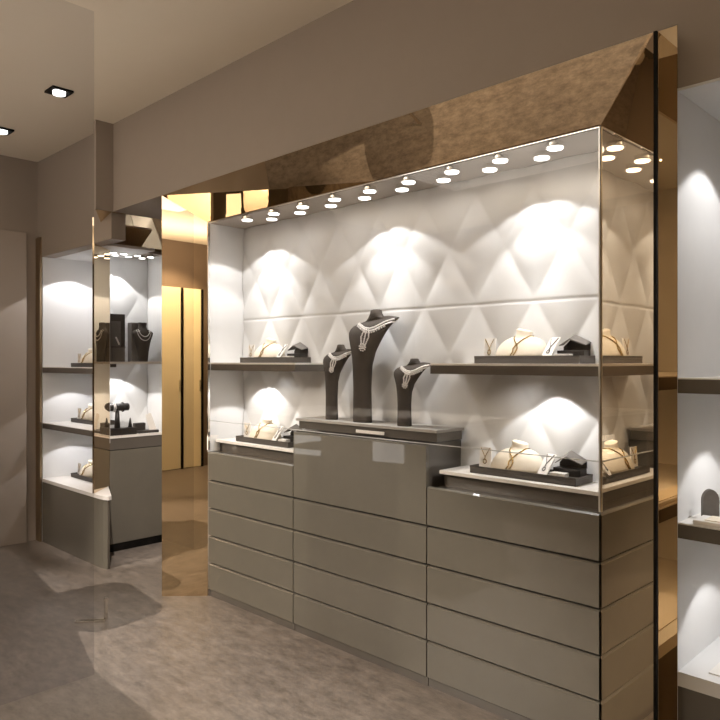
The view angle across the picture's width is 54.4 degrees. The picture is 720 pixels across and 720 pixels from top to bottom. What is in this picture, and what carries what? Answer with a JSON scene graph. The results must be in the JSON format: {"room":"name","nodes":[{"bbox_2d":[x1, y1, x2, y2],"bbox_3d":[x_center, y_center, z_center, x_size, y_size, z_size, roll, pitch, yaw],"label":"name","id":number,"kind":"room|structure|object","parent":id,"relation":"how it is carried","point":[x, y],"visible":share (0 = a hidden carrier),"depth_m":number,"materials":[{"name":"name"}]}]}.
{"room":"shop","nodes":[
{"label":"shop","id":0,"kind":"room"},
{"bbox_2d":[0,155,37,540],"bbox_3d":[-3.860,-0.080,4.205,0.100,2.960,5.000,0,0,44],"label":"wall","id":1,"kind":"structure","parent":0,"point":[18,177],"depth_m":5.44,"materials":[{"name":"beige paint"}]},
{"bbox_2d":[0,230,26,546],"bbox_3d":[-3.235,0.205,4.754,0.025,2.390,1.860,0,0,44],"label":"wall panel","id":2,"kind":"object","parent":1,"relation":"attached to","point":[13,245],"visible":1,"depth_m":5.33,"materials":[{"name":"paint"}]},
{"bbox_2d":[93,120,161,219],"bbox_3d":[-1.416,-1.272,4.844,0.035,0.575,0.865,0,0,44],"label":"wall","id":3,"kind":"structure","parent":0,"point":[102,131],"depth_m":4.56,"materials":[{"name":"beige paint"}]},
{"bbox_2d":[129,196,161,218],"bbox_3d":[-1.184,-1.001,4.564,0.680,0.030,0.540,0,0,44],"label":"ceiling","id":4,"kind":"structure","parent":0,"point":[155,211],"depth_m":4.59,"materials":[{"name":"beige paint"}]},
{"bbox_2d":[0,0,352,161],"bbox_3d":[-1.361,-1.610,1.754,7.200,0.100,5.200,0,0,44],"label":"ceiling","id":5,"kind":"structure","parent":0,"point":[118,58],"depth_m":3.53,"materials":[{"name":"paint"}]},
{"bbox_2d":[0,127,13,134],"bbox_3d":[-2.416,-1.549,4.721,0.120,0.022,0.120,0,0,44],"label":"recessed light","id":6,"kind":"object","parent":5,"relation":"in","point":[4,131],"visible":1,"depth_m":4.71,"materials":[{"name":"white"}]},
{"bbox_2d":[44,85,73,97],"bbox_3d":[-1.737,-1.549,4.042,0.120,0.022,0.120,0,0,44],"label":"recessed light","id":7,"kind":"object","parent":5,"relation":"in","point":[54,90],"visible":1,"depth_m":4.02,"materials":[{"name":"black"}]},
{"bbox_2d":[156,251,219,555],"bbox_3d":[0.413,-0.080,3.600,6.850,2.960,0.080,0,0,44],"label":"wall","id":8,"kind":"structure","parent":0,"point":[156,251],"depth_m":5.01,"materials":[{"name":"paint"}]},
{"bbox_2d":[0,540,507,719],"bbox_3d":[-1.116,1.450,2.004,7.200,0.100,5.900,0,0,44],"label":"floor","id":9,"kind":"structure","parent":0,"point":[155,656],"depth_m":3.27,"materials":[{"name":"stone"}]},
{"bbox_2d":[75,597,107,623],"bbox_3d":[-1.439,1.335,3.752,0.169,0.130,0.022,0,0,-6],"label":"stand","id":10,"kind":"object","parent":9,"relation":"on","point":[105,598],"visible":1,"depth_m":3.75,"materials":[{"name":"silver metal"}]},
{"bbox_2d":[42,244,154,568],"bbox_3d":[-1.933,0.280,5.234,1.110,2.240,0.472,0,0,44],"label":"display cabinet","id":11,"kind":"object","parent":9,"relation":"on","point":[75,519],"visible":0.49,"depth_m":5.46,"materials":[{"name":"beige paint"}]},
{"bbox_2d":[42,475,111,499],"bbox_3d":[-1.926,0.922,5.212,1.068,0.025,0.450,0,0,44],"label":"countertop","id":12,"kind":"structure","parent":11,"relation":"on","point":[68,482],"depth_m":5.12,"materials":[{"name":"white paint"}]},
{"bbox_2d":[71,472,91,481],"bbox_3d":[-2.051,0.894,5.379,0.480,0.031,0.140,0,0,44],"label":"tray","id":13,"kind":"object","parent":11,"relation":"on","point":[74,475],"visible":0.32,"depth_m":5.37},
{"bbox_2d":[79,460,91,477],"bbox_3d":[-2.088,0.827,5.412,0.244,0.123,0.122,0,0,44],"label":"bust","id":14,"kind":"object","parent":13,"relation":"on","point":[88,471],"visible":0.52,"depth_m":5.36,"materials":[{"name":"fabric"}]},
{"bbox_2d":[71,418,114,424],"bbox_3d":[-2.051,0.463,5.379,0.480,0.031,0.140,0,0,44],"label":"tray","id":15,"kind":"object","parent":11,"relation":"on","point":[75,420],"visible":0.4,"depth_m":5.33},
{"bbox_2d":[79,404,91,420],"bbox_3d":[-2.088,0.395,5.412,0.244,0.123,0.122,0,0,44],"label":"bust","id":16,"kind":"object","parent":15,"relation":"on","point":[88,415],"visible":0.55,"depth_m":5.36,"materials":[{"name":"fabric"}]},
{"bbox_2d":[71,363,115,366],"bbox_3d":[-2.051,0.032,5.379,0.480,0.031,0.140,0,0,44],"label":"tray","id":17,"kind":"object","parent":11,"relation":"on","point":[72,364],"visible":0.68,"depth_m":5.34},
{"bbox_2d":[79,348,91,362],"bbox_3d":[-2.088,-0.036,5.412,0.244,0.123,0.122,0,0,44],"label":"bust","id":18,"kind":"object","parent":17,"relation":"on","point":[88,359],"visible":0.5,"depth_m":5.36,"materials":[{"name":"fabric"}]},
{"bbox_2d":[92,209,161,492],"bbox_3d":[-1.617,-0.044,4.985,0.490,1.904,0.775,0,0,44],"label":"surround","id":19,"kind":"object","parent":11,"relation":"on","point":[146,232],"visible":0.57,"depth_m":4.92,"materials":[{"name":"brown metal"}]},
{"bbox_2d":[92,217,109,492],"bbox_3d":[-1.830,-0.038,4.953,0.011,1.893,0.311,0,0,-1],"label":"mirror","id":20,"kind":"object","parent":19,"relation":"attached to","point":[100,255],"depth_m":4.92,"materials":[{"name":"brown mirror"}]},
{"bbox_2d":[96,209,161,251],"bbox_3d":[-1.617,-0.919,4.985,0.490,0.154,0.775,0,0,44],"label":"mirror","id":21,"kind":"object","parent":19,"relation":"attached to","point":[146,232],"depth_m":4.99,"materials":[{"name":"brown mirror"}]},
{"bbox_2d":[108,251,161,552],"bbox_3d":[-1.770,0.280,5.364,0.282,2.240,0.458,0,0,44],"label":"display case","id":22,"kind":"object","parent":9,"relation":"on","point":[135,488],"visible":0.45,"depth_m":5.40,"materials":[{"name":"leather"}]},
{"bbox_2d":[110,313,110,361],"bbox_3d":[-1.866,-0.172,5.175,0.070,0.355,0.022,0,0,44],"label":"block","id":23,"kind":"object","parent":22,"relation":"on","point":[110,313],"visible":0.24,"depth_m":5.15,"materials":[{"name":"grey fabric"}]},
{"bbox_2d":[111,314,124,346],"bbox_3d":[-1.856,-0.175,5.306,0.060,0.360,0.130,0,0,44],"label":"block","id":24,"kind":"object","parent":22,"relation":"on","point":[114,317],"visible":0.3,"depth_m":5.31,"materials":[{"name":"grey fabric"}]},
{"bbox_2d":[111,321,125,361],"bbox_3d":[-1.823,-0.147,5.229,0.085,0.305,0.110,0,0,44],"label":"stand","id":25,"kind":"object","parent":22,"relation":"on","point":[117,352],"visible":0.81,"depth_m":5.24,"materials":[{"name":"grey fabric"}]},
{"bbox_2d":[110,427,136,435],"bbox_3d":[-1.791,0.526,5.240,0.086,0.052,0.224,0,0,44],"label":"tray","id":26,"kind":"object","parent":22,"relation":"on","point":[122,430],"visible":0.77,"depth_m":5.22,"materials":[{"name":"black leather"}]},
{"bbox_2d":[110,403,129,427],"bbox_3d":[-1.810,0.408,5.225,0.056,0.183,0.170,0,0,44],"label":"stand","id":27,"kind":"object","parent":26,"relation":"on","point":[120,407],"visible":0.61,"depth_m":5.21,"materials":[{"name":"black leather"}]},
{"bbox_2d":[128,322,138,361],"bbox_3d":[-1.737,-0.145,5.414,0.060,0.300,0.100,0,0,44],"label":"block","id":28,"kind":"object","parent":22,"relation":"on","point":[132,351],"visible":0.56,"depth_m":5.38,"materials":[{"name":"grey fabric"}]},
{"bbox_2d":[110,362,161,363],"bbox_3d":[-1.766,0.013,5.362,0.210,0.017,0.435,0,0,44],"label":"shelf","id":29,"kind":"object","parent":22,"relation":"attached to","point":[110,362],"depth_m":5.29,"materials":[{"name":"white paint"}]},
{"bbox_2d":[132,322,152,361],"bbox_3d":[-1.671,-0.145,5.385,0.076,0.300,0.172,0,0,44],"label":"bust","id":30,"kind":"object","parent":22,"relation":"on","point":[142,347],"visible":0.97,"depth_m":5.35,"materials":[{"name":"grey fabric"}]},
{"bbox_2d":[136,329,150,340],"bbox_3d":[-1.652,-0.198,5.366,0.030,0.089,0.125,0,0,44],"label":"pearl necklace","id":31,"kind":"object","parent":30,"relation":"on","point":[138,329],"visible":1,"depth_m":5.35,"materials":[{"name":"white metal"}]},
{"bbox_2d":[133,422,158,433],"bbox_3d":[-1.652,0.513,5.400,0.080,0.077,0.180,0,0,44],"label":"tray","id":32,"kind":"object","parent":22,"relation":"on","point":[141,427],"visible":0.73,"depth_m":5.37,"materials":[{"name":"black leather"}]},
{"bbox_2d":[133,422,145,430],"bbox_3d":[-1.697,0.503,5.382,0.040,0.057,0.090,0,0,44],"label":"cushion","id":33,"kind":"object","parent":32,"relation":"on","point":[141,426],"depth_m":5.37,"materials":[{"name":"black leather"}]},
{"bbox_2d":[137,429,158,433],"bbox_3d":[-1.648,0.542,5.404,0.080,0.020,0.170,0,0,44],"label":"tray","id":34,"kind":"object","parent":32,"relation":"on","point":[139,431],"depth_m":5.37,"materials":[{"name":"black leather"}]},
{"bbox_2d":[145,413,155,429],"bbox_3d":[-1.616,0.466,5.411,0.024,0.131,0.085,0,0,44],"label":"card","id":35,"kind":"object","parent":32,"relation":"on","point":[150,421],"visible":1,"depth_m":5.41,"materials":[{"name":"white paint"}]},
{"bbox_2d":[209,451,295,630],"bbox_3d":[-0.536,0.970,3.988,0.777,0.861,0.255,0,0,44],"label":"base cabinet","id":36,"kind":"object","parent":9,"relation":"on","point":[251,530],"visible":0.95,"depth_m":3.87,"materials":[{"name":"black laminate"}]},
{"bbox_2d":[293,429,460,685],"bbox_3d":[0.059,0.879,3.405,0.881,1.042,0.255,0,0,44],"label":"base cabinet","id":37,"kind":"object","parent":9,"relation":"on","point":[360,525],"visible":0.95,"depth_m":3.26,"materials":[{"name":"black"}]},
{"bbox_2d":[296,416,463,441],"bbox_3d":[0.065,0.327,3.412,0.935,0.053,0.206,0,0,44],"label":"display platform","id":38,"kind":"object","parent":37,"relation":"on","point":[420,432],"visible":1,"depth_m":3.26,"materials":[{"name":"beige paint"}]},
{"bbox_2d":[323,344,350,419],"bbox_3d":[-0.112,0.107,3.593,0.211,0.385,0.086,0,0,44],"label":"bust","id":39,"kind":"object","parent":38,"relation":"on","point":[331,379],"visible":0.89,"depth_m":3.57,"materials":[{"name":"grey fabric"}]},
{"bbox_2d":[328,351,350,372],"bbox_3d":[-0.112,0.005,3.569,0.167,0.113,0.056,0,0,41],"label":"necklace","id":40,"kind":"object","parent":39,"relation":"on","point":[336,358],"visible":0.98,"depth_m":3.56,"materials":[{"name":"silver metal"}]},
{"bbox_2d":[349,309,399,422],"bbox_3d":[0.059,0.024,3.422,0.304,0.553,0.111,0,0,44],"label":"bust","id":41,"kind":"object","parent":38,"relation":"on","point":[362,361],"visible":0.96,"depth_m":3.40,"materials":[{"name":"grey fabric"}]},
{"bbox_2d":[357,318,394,350],"bbox_3d":[0.058,-0.125,3.392,0.242,0.159,0.074,0,0,44],"label":"necklace","id":42,"kind":"object","parent":41,"relation":"on","point":[364,329],"visible":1,"depth_m":3.38,"materials":[{"name":"silver metal"}]},
{"bbox_2d":[394,358,429,426],"bbox_3d":[0.238,0.144,3.221,0.211,0.312,0.086,0,0,44],"label":"bust","id":43,"kind":"object","parent":38,"relation":"on","point":[404,396],"visible":0.88,"depth_m":3.20,"materials":[{"name":"grey fabric"}]},
{"bbox_2d":[400,364,428,388],"bbox_3d":[0.248,0.071,3.203,0.159,0.113,0.066,0,0,28],"label":"necklace","id":44,"kind":"object","parent":43,"relation":"on","point":[407,372],"visible":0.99,"depth_m":3.19,"materials":[{"name":"silver metal"}]},
{"bbox_2d":[207,125,600,520],"bbox_3d":[0.071,-0.142,3.419,2.485,1.415,0.301,0,0,44],"label":"display case","id":45,"kind":"object","parent":37,"relation":"on","point":[470,258],"visible":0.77,"depth_m":3.25,"materials":[{"name":"glass"}]},
{"bbox_2d":[241,215,252,221],"bbox_3d":[-0.640,-0.807,3.969,0.072,0.025,0.072,0,0,44],"label":"spotlight","id":46,"kind":"object","parent":45,"relation":"attached to","point":[246,218],"visible":1,"depth_m":3.94,"materials":[{"name":"silver metal"}]},
{"bbox_2d":[236,435,292,447],"bbox_3d":[-0.510,0.455,3.994,0.480,0.031,0.140,0,0,44],"label":"tray","id":47,"kind":"object","parent":45,"relation":"on","point":[241,438],"visible":0.56,"depth_m":3.92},
{"bbox_2d":[244,423,250,436],"bbox_3d":[-0.655,0.406,4.124,0.058,0.085,0.032,0,0,44],"label":"card","id":48,"kind":"object","parent":47,"relation":"on","point":[246,426],"visible":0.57,"depth_m":4.11,"materials":[{"name":"white paint"}]},
{"bbox_2d":[249,417,280,439],"bbox_3d":[-0.547,0.387,4.027,0.244,0.123,0.122,0,0,44],"label":"bust","id":49,"kind":"object","parent":47,"relation":"on","point":[267,433],"visible":0.88,"depth_m":3.98,"materials":[{"name":"fabric"}]},
{"bbox_2d":[254,423,272,437],"bbox_3d":[-0.556,0.396,4.012,0.074,0.085,0.093,0,0,44],"label":"necklace","id":50,"kind":"object","parent":49,"relation":"on","point":[260,423],"visible":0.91,"depth_m":3.99,"materials":[{"name":"gold metal"}]},
{"bbox_2d":[272,426,283,440],"bbox_3d":[-0.459,0.408,3.913,0.060,0.082,0.050,0,0,-31],"label":"card","id":51,"kind":"object","parent":47,"relation":"on","point":[280,427],"visible":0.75,"depth_m":3.91,"materials":[{"name":"white paint"}]},
{"bbox_2d":[278,438,289,441],"bbox_3d":[-0.420,0.440,3.874,0.065,0.016,0.035,0,0,44],"label":"box","id":52,"kind":"object","parent":47,"relation":"on","point":[282,439],"visible":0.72,"depth_m":3.86,"materials":[{"name":"paint"}]},
{"bbox_2d":[283,424,301,441],"bbox_3d":[-0.370,0.400,3.903,0.118,0.096,0.062,0,0,44],"label":"box","id":53,"kind":"object","parent":47,"relation":"on","point":[295,426],"visible":0.47,"depth_m":3.90,"materials":[{"name":"black leather"}]},
{"bbox_2d":[211,363,322,364],"bbox_3d":[-0.532,0.015,3.995,0.774,0.009,0.239,0,0,44],"label":"shelf","id":54,"kind":"object","parent":45,"relation":"attached to","point":[211,363],"depth_m":3.80,"materials":[{"name":"white paint"}]},
{"bbox_2d":[211,364,323,371],"bbox_3d":[-0.532,0.037,3.996,0.774,0.036,0.238,0,0,44],"label":"shelf","id":55,"kind":"object","parent":45,"relation":"attached to","point":[214,367],"depth_m":3.84,"materials":[{"name":"beige paint"}]},
{"bbox_2d":[265,215,277,220],"bbox_3d":[-0.497,-0.807,3.943,0.072,0.025,0.072,0,0,44],"label":"spotlight","id":56,"kind":"object","parent":45,"relation":"attached to","point":[268,217],"visible":0.98,"depth_m":3.92,"materials":[{"name":"silver metal"}]},
{"bbox_2d":[267,209,279,215],"bbox_3d":[-0.468,-0.807,3.800,0.072,0.025,0.072,0,0,44],"label":"spotlight","id":57,"kind":"object","parent":45,"relation":"attached to","point":[273,212],"visible":1,"depth_m":3.78,"materials":[{"name":"silver metal"}]},
{"bbox_2d":[240,357,310,362],"bbox_3d":[-0.491,-0.005,4.027,0.480,0.031,0.140,0,0,44],"label":"tray","id":58,"kind":"object","parent":45,"relation":"on","point":[242,359],"visible":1,"depth_m":3.91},
{"bbox_2d":[248,345,254,356],"bbox_3d":[-0.636,-0.054,4.157,0.058,0.085,0.032,0,0,44],"label":"card","id":59,"kind":"object","parent":58,"relation":"on","point":[251,346],"visible":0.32,"depth_m":4.15,"materials":[{"name":"beige paper"}]},
{"bbox_2d":[253,338,284,356],"bbox_3d":[-0.528,-0.073,4.061,0.244,0.123,0.122,0,0,44],"label":"bust","id":60,"kind":"object","parent":58,"relation":"on","point":[272,350],"visible":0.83,"depth_m":4.01,"materials":[{"name":"fabric"}]},
{"bbox_2d":[258,343,276,356],"bbox_3d":[-0.537,-0.064,4.046,0.074,0.085,0.093,0,0,44],"label":"necklace","id":61,"kind":"object","parent":60,"relation":"on","point":[264,343],"visible":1,"depth_m":4.03,"materials":[{"name":"gold metal"}]},
{"bbox_2d":[277,344,287,356],"bbox_3d":[-0.440,-0.052,3.947,0.060,0.082,0.050,0,0,-31],"label":"card","id":62,"kind":"object","parent":58,"relation":"on","point":[284,349],"visible":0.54,"depth_m":3.94,"materials":[{"name":"white paper"}]},
{"bbox_2d":[287,342,307,356],"bbox_3d":[-0.351,-0.060,3.936,0.118,0.096,0.062,0,0,44],"label":"box","id":63,"kind":"object","parent":58,"relation":"on","point":[301,350],"visible":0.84,"depth_m":3.92,"materials":[{"name":"black leather"}]},
{"bbox_2d":[293,208,306,214],"bbox_3d":[-0.323,-0.807,3.773,0.072,0.025,0.072,0,0,44],"label":"spotlight","id":64,"kind":"object","parent":45,"relation":"attached to","point":[298,211],"visible":0.97,"depth_m":3.75,"materials":[{"name":"silver metal"}]},
{"bbox_2d":[296,202,309,208],"bbox_3d":[-0.297,-0.807,3.632,0.072,0.025,0.072,0,0,44],"label":"spotlight","id":65,"kind":"object","parent":45,"relation":"attached to","point":[301,205],"visible":1,"depth_m":3.61,"materials":[{"name":"silver metal"}]},
{"bbox_2d":[324,200,337,207],"bbox_3d":[-0.150,-0.807,3.603,0.072,0.025,0.072,0,0,44],"label":"spotlight","id":66,"kind":"object","parent":45,"relation":"attached to","point":[329,204],"visible":0.98,"depth_m":3.58,"materials":[{"name":"silver metal"}]},
{"bbox_2d":[328,194,341,201],"bbox_3d":[-0.126,-0.807,3.465,0.072,0.025,0.072,0,0,44],"label":"spotlight","id":67,"kind":"object","parent":45,"relation":"attached to","point":[332,197],"visible":1,"depth_m":3.44,"materials":[{"name":"silver metal"}]},
{"bbox_2d":[357,192,371,199],"bbox_3d":[0.023,-0.807,3.434,0.072,0.025,0.072,0,0,44],"label":"spotlight","id":68,"kind":"object","parent":45,"relation":"attached to","point":[362,196],"visible":0.99,"depth_m":3.41,"materials":[{"name":"silver metal"}]},
{"bbox_2d":[362,185,376,193],"bbox_3d":[0.046,-0.807,3.296,0.072,0.025,0.072,0,0,44],"label":"spotlight","id":69,"kind":"object","parent":45,"relation":"attached to","point":[369,189],"visible":1,"depth_m":3.27,"materials":[{"name":"silver metal"}]},
{"bbox_2d":[394,184,409,191],"bbox_3d":[0.196,-0.807,3.264,0.072,0.025,0.072,0,0,44],"label":"spotlight","id":70,"kind":"object","parent":45,"relation":"attached to","point":[399,187],"visible":1,"depth_m":3.24,"materials":[{"name":"silver metal"}]},
{"bbox_2d":[401,176,416,184],"bbox_3d":[0.217,-0.807,3.128,0.072,0.025,0.072,0,0,44],"label":"spotlight","id":71,"kind":"object","parent":45,"relation":"attached to","point":[407,180],"visible":1,"depth_m":3.11,"materials":[{"name":"silver metal"}]},
{"bbox_2d":[436,174,451,182],"bbox_3d":[0.369,-0.807,3.094,0.072,0.025,0.072,0,0,44],"label":"spotlight","id":72,"kind":"object","parent":45,"relation":"attached to","point":[441,178],"visible":1,"depth_m":3.07,"materials":[{"name":"silver metal"}]},
{"bbox_2d":[443,165,459,174],"bbox_3d":[0.389,-0.807,2.960,0.072,0.025,0.072,0,0,44],"label":"spotlight","id":73,"kind":"object","parent":45,"relation":"attached to","point":[450,169],"visible":1,"depth_m":2.94,"materials":[{"name":"silver metal"}]},
{"bbox_2d":[481,163,498,172],"bbox_3d":[0.542,-0.807,2.925,0.072,0.025,0.072,0,0,44],"label":"spotlight","id":74,"kind":"object","parent":45,"relation":"attached to","point":[487,167],"visible":0.98,"depth_m":2.90,"materials":[{"name":"silver metal"}]},
{"bbox_2d":[491,153,509,163],"bbox_3d":[0.560,-0.807,2.792,0.072,0.025,0.072,0,0,44],"label":"spotlight","id":75,"kind":"object","parent":45,"relation":"attached to","point":[500,158],"visible":1,"depth_m":2.77,"materials":[{"name":"silver metal"}]},
{"bbox_2d":[430,365,598,376],"bbox_3d":[0.661,0.037,2.826,0.771,0.036,0.238,0,0,44],"label":"shelf","id":76,"kind":"object","parent":45,"relation":"attached to","point":[464,370],"depth_m":2.74,"materials":[{"name":"beige paint"}]},
{"bbox_2d":[430,363,598,365],"bbox_3d":[0.661,0.015,2.826,0.771,0.009,0.239,0,0,44],"label":"shelf","id":77,"kind":"object","parent":45,"relation":"attached to","point":[431,364],"depth_m":2.79,"materials":[{"name":"white paint"}]},
{"bbox_2d":[470,462,592,486],"bbox_3d":[0.683,0.455,2.832,0.480,0.031,0.140,0,0,44],"label":"tray","id":78,"kind":"object","parent":45,"relation":"on","point":[475,468],"visible":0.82,"depth_m":2.74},
{"bbox_2d":[479,446,491,467],"bbox_3d":[0.537,0.406,2.962,0.058,0.085,0.032,0,0,44],"label":"card","id":79,"kind":"object","parent":78,"relation":"on","point":[488,457],"visible":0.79,"depth_m":2.95,"materials":[{"name":"white paint"}]},
{"bbox_2d":[491,440,542,472],"bbox_3d":[0.646,0.387,2.865,0.244,0.123,0.122,0,0,44],"label":"bust","id":80,"kind":"object","parent":78,"relation":"on","point":[521,462],"visible":0.87,"depth_m":2.83,"materials":[{"name":"fabric"}]},
{"bbox_2d":[505,448,529,468],"bbox_3d":[0.636,0.396,2.850,0.074,0.085,0.093,0,0,44],"label":"necklace","id":81,"kind":"object","parent":80,"relation":"on","point":[510,448],"visible":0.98,"depth_m":2.83,"materials":[{"name":"gold metal"}]},
{"bbox_2d":[537,453,556,474],"bbox_3d":[0.734,0.408,2.751,0.060,0.082,0.050,0,0,-31],"label":"card","id":82,"kind":"object","parent":78,"relation":"on","point":[549,464],"visible":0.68,"depth_m":2.75,"materials":[{"name":"white paint"}]},
{"bbox_2d":[550,471,568,476],"bbox_3d":[0.772,0.440,2.712,0.065,0.016,0.035,0,0,44],"label":"box","id":83,"kind":"object","parent":78,"relation":"on","point":[554,473],"visible":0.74,"depth_m":2.70,"materials":[{"name":"paint"}]},
{"bbox_2d":[553,450,586,477],"bbox_3d":[0.823,0.400,2.740,0.118,0.096,0.062,0,0,44],"label":"box","id":84,"kind":"object","parent":78,"relation":"on","point":[575,468],"visible":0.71,"depth_m":2.73,"materials":[{"name":"black leather"}]},
{"bbox_2d":[474,355,594,363],"bbox_3d":[0.705,-0.005,2.855,0.480,0.031,0.140,0,0,44],"label":"tray","id":85,"kind":"object","parent":45,"relation":"on","point":[569,359],"visible":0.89,"depth_m":2.76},
{"bbox_2d":[483,338,495,355],"bbox_3d":[0.559,-0.054,2.985,0.058,0.085,0.032,0,0,44],"label":"card","id":86,"kind":"object","parent":85,"relation":"on","point":[489,340],"visible":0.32,"depth_m":2.97,"materials":[{"name":"white paint"}]},
{"bbox_2d":[495,329,546,355],"bbox_3d":[0.668,-0.073,2.888,0.244,0.123,0.122,0,0,44],"label":"bust","id":87,"kind":"object","parent":85,"relation":"on","point":[530,346],"visible":0.86,"depth_m":2.85,"materials":[{"name":"fabric"}]},
{"bbox_2d":[510,335,533,355],"bbox_3d":[0.659,-0.064,2.873,0.074,0.085,0.093,0,0,44],"label":"necklace","id":88,"kind":"object","parent":87,"relation":"on","point":[529,335],"visible":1,"depth_m":2.85,"materials":[{"name":"gold metal"}]},
{"bbox_2d":[542,337,560,355],"bbox_3d":[0.756,-0.052,2.774,0.060,0.082,0.050,0,0,-31],"label":"card","id":89,"kind":"object","parent":85,"relation":"on","point":[553,347],"visible":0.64,"depth_m":2.77,"materials":[{"name":"white paint"}]},
{"bbox_2d":[554,354,572,355],"bbox_3d":[0.795,-0.020,2.735,0.065,0.016,0.035,0,0,44],"label":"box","id":90,"kind":"object","parent":85,"relation":"on","point":[554,354],"visible":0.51,"depth_m":2.72,"materials":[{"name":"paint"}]},
{"bbox_2d":[557,334,590,355],"bbox_3d":[0.845,-0.060,2.763,0.118,0.096,0.062,0,0,44],"label":"box","id":91,"kind":"object","parent":85,"relation":"on","point":[577,345],"visible":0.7,"depth_m":2.76,"materials":[{"name":"black leather"}]},
{"bbox_2d":[533,150,550,160],"bbox_3d":[0.716,-0.807,2.755,0.072,0.025,0.072,0,0,44],"label":"spotlight","id":92,"kind":"object","parent":45,"relation":"attached to","point":[543,155],"visible":1,"depth_m":2.73,"materials":[{"name":"silver metal"}]},
{"bbox_2d":[545,140,564,150],"bbox_3d":[0.731,-0.807,2.624,0.072,0.025,0.072,0,0,44],"label":"spotlight","id":93,"kind":"object","parent":45,"relation":"attached to","point":[553,145],"visible":1,"depth_m":2.60,"materials":[{"name":"silver metal"}]},
{"bbox_2d":[162,25,677,719],"bbox_3d":[-0.088,0.198,3.158,2.989,2.405,0.324,0,0,44],"label":"surround","id":94,"kind":"object","parent":9,"relation":"on","point":[628,89],"visible":1,"depth_m":2.39,"materials":[{"name":"brown metal"}]},
{"bbox_2d":[162,196,207,595],"bbox_3d":[-1.044,0.207,4.177,0.272,2.385,0.011,0,0,-1],"label":"mirror","id":95,"kind":"object","parent":94,"relation":"attached to","point":[184,227],"depth_m":4.17,"materials":[{"name":"brown metal"}]},
{"bbox_2d":[162,33,652,221],"bbox_3d":[-0.073,-0.916,3.216,2.913,0.177,0.220,0,0,44],"label":"mirror","id":96,"kind":"object","parent":94,"relation":"attached to","point":[589,90],"depth_m":2.82,"materials":[{"name":"brown mirror"}]},
{"bbox_2d":[601,32,658,719],"bbox_3d":[0.853,0.227,2.237,0.014,2.347,0.439,0,0,0],"label":"mirror","id":97,"kind":"object","parent":94,"relation":"attached to","point":[629,84],"depth_m":2.19,"materials":[{"name":"brown mirror"}]},
{"bbox_2d":[658,25,677,719],"bbox_3d":[0.921,0.203,2.095,0.061,2.393,0.012,0,0,44],"label":"mirror","id":98,"kind":"object","parent":94,"relation":"attached to","point":[668,38],"depth_m":2.09,"materials":[{"name":"brown mirror"}]},
{"bbox_2d":[427,486,600,719],"bbox_3d":[0.653,0.970,2.822,0.775,0.861,0.255,0,0,44],"label":"base cabinet","id":99,"kind":"object","parent":9,"relation":"on","point":[514,586],"visible":0.84,"depth_m":2.70,"materials":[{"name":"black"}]},
{"bbox_2d":[677,78,719,719],"bbox_3d":[1.449,0.297,1.814,1.110,2.206,0.620,0,0,44],"label":"shelf niche","id":100,"kind":"object","parent":9,"relation":"on","point":[698,105],"visible":0.93,"depth_m":2.16,"materials":[{"name":"beige paint"}]},
{"bbox_2d":[693,515,719,527],"bbox_3d":[1.180,0.469,1.910,0.490,0.017,0.090,0,0,44],"label":"tray","id":101,"kind":"object","parent":100,"relation":"on","point":[704,520],"visible":1,"depth_m":2.04,"materials":[{"name":"paint"}]},
{"bbox_2d":[701,489,719,516],"bbox_3d":[1.063,0.433,2.125,0.047,0.089,0.047,0,0,44],"label":"stand","id":102,"kind":"object","parent":101,"relation":"on","point":[710,503],"visible":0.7,"depth_m":2.12,"materials":[{"name":"grey fabric"}]},
{"bbox_2d":[38,0,719,257],"bbox_3d":[-0.058,-1.183,3.119,6.851,0.754,0.110,0,0,45],"label":"wall","id":103,"kind":"structure","parent":0,"point":[361,64],"depth_m":3.10,"materials":[{"name":"beige paint"}]},
{"bbox_2d":[36,237,41,541],"bbox_3d":[-2.503,0.220,5.455,0.083,2.360,0.015,0,0,44],"label":"door frame","id":104,"kind":"structure","parent":103,"relation":"attached to","point":[39,239],"depth_m":5.43,"materials":[{"name":"gold metal"}]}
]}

